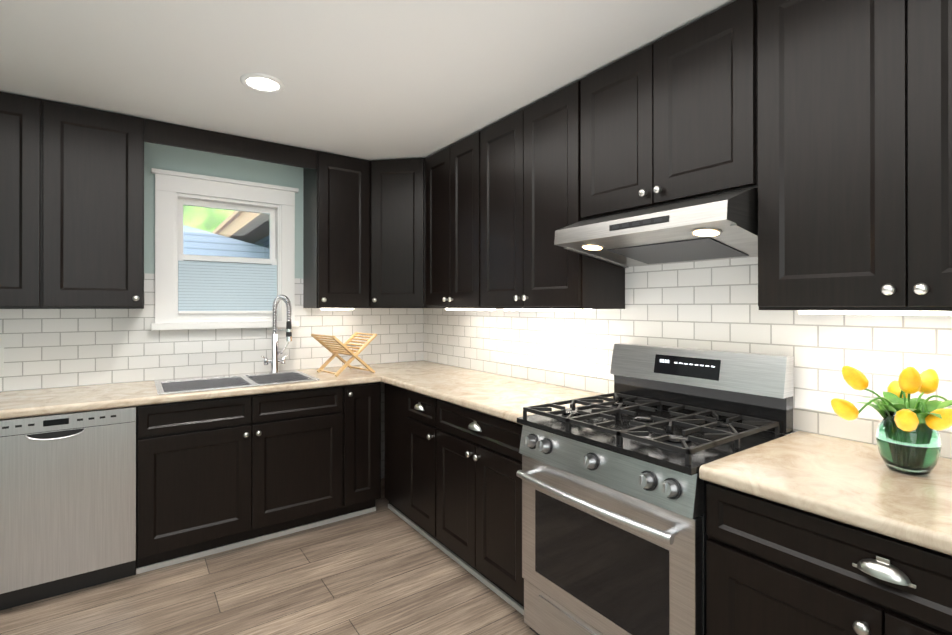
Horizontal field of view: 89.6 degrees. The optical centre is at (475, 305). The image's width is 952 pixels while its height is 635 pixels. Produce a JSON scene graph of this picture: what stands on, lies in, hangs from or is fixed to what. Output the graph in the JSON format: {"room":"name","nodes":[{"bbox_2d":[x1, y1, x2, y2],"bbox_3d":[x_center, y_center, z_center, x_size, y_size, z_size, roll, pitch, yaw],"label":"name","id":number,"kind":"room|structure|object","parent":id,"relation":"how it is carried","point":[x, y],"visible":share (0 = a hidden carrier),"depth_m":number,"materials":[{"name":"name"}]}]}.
{"room":"kitchen","nodes":[
{"label":"kitchen","id":0,"kind":"room"},
{"bbox_2d":[0,142,422,477],"bbox_3d":[-1.852,0.166,3.135,3.350,2.420,0.150,0,0,-35],"label":"wall","id":1,"kind":"structure","parent":0,"point":[50,348],"depth_m":3.02,"materials":[{"name":"tile"}]},
{"bbox_2d":[0,92,43,308],"bbox_3d":[-2.446,-0.512,2.416,0.425,1.058,0.330,0,0,-35],"label":"upper cabinet","id":2,"kind":"object","parent":1,"relation":"attached to","point":[21,117],"depth_m":2.36,"materials":[{"name":"brown wood"}]},
{"bbox_2d":[44,100,147,308],"bbox_3d":[-2.101,-0.512,2.662,0.423,1.058,0.330,0,0,-35],"label":"upper cabinet","id":3,"kind":"object","parent":1,"relation":"attached to","point":[71,206],"depth_m":2.53,"materials":[{"name":"brown wood"}]},
{"bbox_2d":[151,168,298,329],"bbox_3d":[-1.668,-0.341,3.233,0.868,0.985,0.205,0,0,-35],"label":"window unit","id":4,"kind":"structure","parent":1,"relation":"in","point":[227,262],"depth_m":3.19,"materials":[{"name":"white wood"}]},
{"bbox_2d":[300,150,369,309],"bbox_3d":[-1.001,-0.511,3.446,0.374,1.058,0.330,0,0,-35],"label":"upper cabinet","id":5,"kind":"object","parent":1,"relation":"attached to","point":[336,188],"depth_m":3.31,"materials":[{"name":"brown wood"}]},
{"bbox_2d":[369,158,426,307],"bbox_3d":[-0.518,-0.510,3.617,0.616,1.058,0.610,0,0,-35],"label":"upper cabinet","id":6,"kind":"object","parent":1,"relation":"attached to","point":[397,239],"visible":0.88,"depth_m":3.39,"materials":[{"name":"brown wood"}]},
{"bbox_2d":[0,478,536,634],"bbox_3d":[-0.357,1.422,1.036,3.650,0.100,5.300,0,0,-35],"label":"floor","id":7,"kind":"structure","parent":0,"point":[383,569],"depth_m":2.27,"materials":[{"name":"brown wood"}]},
{"bbox_2d":[0,406,135,610],"bbox_3d":[-2.114,0.941,2.461,0.600,0.868,0.622,0,0,-35],"label":"dishwasher","id":8,"kind":"object","parent":7,"relation":"on","point":[67,502],"visible":1,"depth_m":2.24,"materials":[{"name":"silver metal"}]},
{"bbox_2d":[308,382,380,521],"bbox_3d":[-0.911,0.940,3.332,0.278,0.872,0.616,0,0,-35],"label":"base cabinet","id":9,"kind":"object","parent":7,"relation":"on","point":[344,422],"depth_m":3.03,"materials":[{"name":"brown wood"}]},
{"bbox_2d":[0,365,451,418],"bbox_3d":[-1.621,0.480,2.811,3.346,0.040,0.640,0,0,-35],"label":"countertop","id":10,"kind":"structure","parent":9,"relation":"on","point":[35,402],"depth_m":2.51,"materials":[{"name":"stone"}]},
{"bbox_2d":[154,370,319,394],"bbox_3d":[-1.455,0.553,2.929,0.832,0.198,0.555,0,0,-35],"label":"sink","id":11,"kind":"object","parent":10,"relation":"in","point":[182,385],"visible":0.33,"depth_m":3.00,"materials":[{"name":"silver metal"}]},
{"bbox_2d":[261,295,292,372],"bbox_3d":[-1.331,0.190,3.218,0.181,0.528,0.207,0,0,-35],"label":"faucet","id":12,"kind":"object","parent":10,"relation":"on","point":[274,361],"visible":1,"depth_m":3.25,"materials":[{"name":"silver metal"}]},
{"bbox_2d":[311,332,376,376],"bbox_3d":[-0.898,0.326,3.287,0.339,0.267,0.328,0,0,-43],"label":"dish rack","id":13,"kind":"object","parent":10,"relation":"on","point":[333,350],"visible":1,"depth_m":3.26,"materials":[{"name":"brown wood"}]},
{"bbox_2d":[356,361,444,372],"bbox_3d":[-0.537,0.482,3.590,0.676,0.040,0.510,0,0,-35],"label":"countertop","id":14,"kind":"structure","parent":9,"relation":"on","point":[385,367],"depth_m":3.64,"materials":[{"name":"stone"}]},
{"bbox_2d":[385,383,400,517],"bbox_3d":[-0.255,0.940,3.234,0.628,0.872,0.340,0,0,-35],"label":"base cabinet","id":15,"kind":"object","parent":7,"relation":"on","point":[392,393],"depth_m":3.09,"materials":[{"name":"brown wood"}]},
{"bbox_2d":[401,388,432,542],"bbox_3d":[-0.060,0.939,2.943,0.648,0.872,0.360,0,0,-35],"label":"base cabinet","id":16,"kind":"object","parent":7,"relation":"on","point":[416,408],"depth_m":2.79,"materials":[{"name":"brown wood"}]},
{"bbox_2d":[433,398,523,614],"bbox_3d":[0.260,0.938,2.495,0.648,0.872,0.742,0,0,-35],"label":"base cabinet","id":17,"kind":"object","parent":7,"relation":"on","point":[453,485],"depth_m":2.28,"materials":[{"name":"brown wood"}]},
{"bbox_2d":[380,366,618,424],"bbox_3d":[0.065,0.480,2.748,0.673,0.040,1.380,0,0,-35],"label":"countertop","id":18,"kind":"structure","parent":17,"relation":"on","point":[508,398],"depth_m":2.63,"materials":[{"name":"stone"}]},
{"bbox_2d":[516,343,793,634],"bbox_3d":[0.635,0.778,1.836,0.732,1.190,0.758,0,0,-35],"label":"gas range","id":19,"kind":"object","parent":7,"relation":"on","point":[614,537],"visible":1,"depth_m":1.71,"materials":[{"name":"silver metal"}]},
{"bbox_2d":[706,482,951,634],"bbox_3d":[1.156,0.936,1.238,0.648,0.872,0.812,0,0,-35],"label":"base cabinet","id":20,"kind":"object","parent":7,"relation":"on","point":[774,568],"visible":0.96,"depth_m":1.15,"materials":[{"name":"black wood"}]},
{"bbox_2d":[699,431,951,555],"bbox_3d":[1.348,0.477,0.947,0.673,0.040,1.512,0,0,-35],"label":"countertop","id":21,"kind":"structure","parent":20,"relation":"on","point":[858,484],"depth_m":1.24,"materials":[{"name":"stone"}]},
{"bbox_2d":[831,366,951,474],"bbox_3d":[1.183,0.309,1.341,0.361,0.294,0.340,0,0,-35],"label":"vase","id":22,"kind":"object","parent":21,"relation":"on","point":[908,440],"visible":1,"depth_m":1.29,"materials":[{"name":"clear glass"}]},
{"bbox_2d":[0,0,735,160],"bbox_3d":[-0.357,-1.098,1.040,3.650,0.100,5.300,0,0,-35],"label":"ceiling","id":23,"kind":"structure","parent":0,"point":[370,80],"depth_m":2.03,"materials":[{"name":"white paint"}]},
{"bbox_2d":[240,73,284,92],"bbox_3d":[-1.001,-1.043,2.253,0.196,0.010,0.196,0,0,-35],"label":"recessed light","id":24,"kind":"object","parent":23,"relation":"in","point":[261,82],"visible":1,"depth_m":2.24,"materials":[{"name":"white"}]},
{"bbox_2d":[423,257,951,458],"bbox_3d":[1.024,0.164,2.115,0.150,2.420,5.150,0,0,-35],"label":"wall","id":25,"kind":"structure","parent":0,"point":[710,305],"depth_m":2.02,"materials":[{"name":"tile"}]},
{"bbox_2d":[425,133,476,309],"bbox_3d":[-0.034,-0.511,3.184,0.330,1.058,0.653,0,0,-35],"label":"upper cabinet","id":26,"kind":"object","parent":25,"relation":"attached to","point":[451,172],"depth_m":3.07,"materials":[{"name":"brown wood"}]},
{"bbox_2d":[477,80,624,310],"bbox_3d":[0.381,-0.512,2.602,0.330,1.058,0.776,0,0,-35],"label":"upper cabinet","id":27,"kind":"object","parent":25,"relation":"attached to","point":[529,160],"depth_m":2.44,"materials":[{"name":"brown wood"}]},
{"bbox_2d":[554,188,757,267],"bbox_3d":[0.758,-0.285,1.926,0.498,0.198,0.746,0,0,-35],"label":"range hood","id":28,"kind":"object","parent":25,"relation":"attached to","point":[720,226],"visible":0.9,"depth_m":1.78,"materials":[{"name":"metal"}]},
{"bbox_2d":[581,0,756,220],"bbox_3d":[0.827,-0.715,1.976,0.330,0.654,0.762,0,0,-35],"label":"upper cabinet","id":29,"kind":"object","parent":25,"relation":"attached to","point":[672,120],"depth_m":1.81,"materials":[{"name":"brown wood"}]},
{"bbox_2d":[757,0,951,315],"bbox_3d":[1.267,-0.514,1.359,0.330,1.058,0.754,0,0,-35],"label":"upper cabinet","id":30,"kind":"object","parent":25,"relation":"attached to","point":[823,128],"depth_m":1.36,"materials":[{"name":"brown wood"}]}
]}

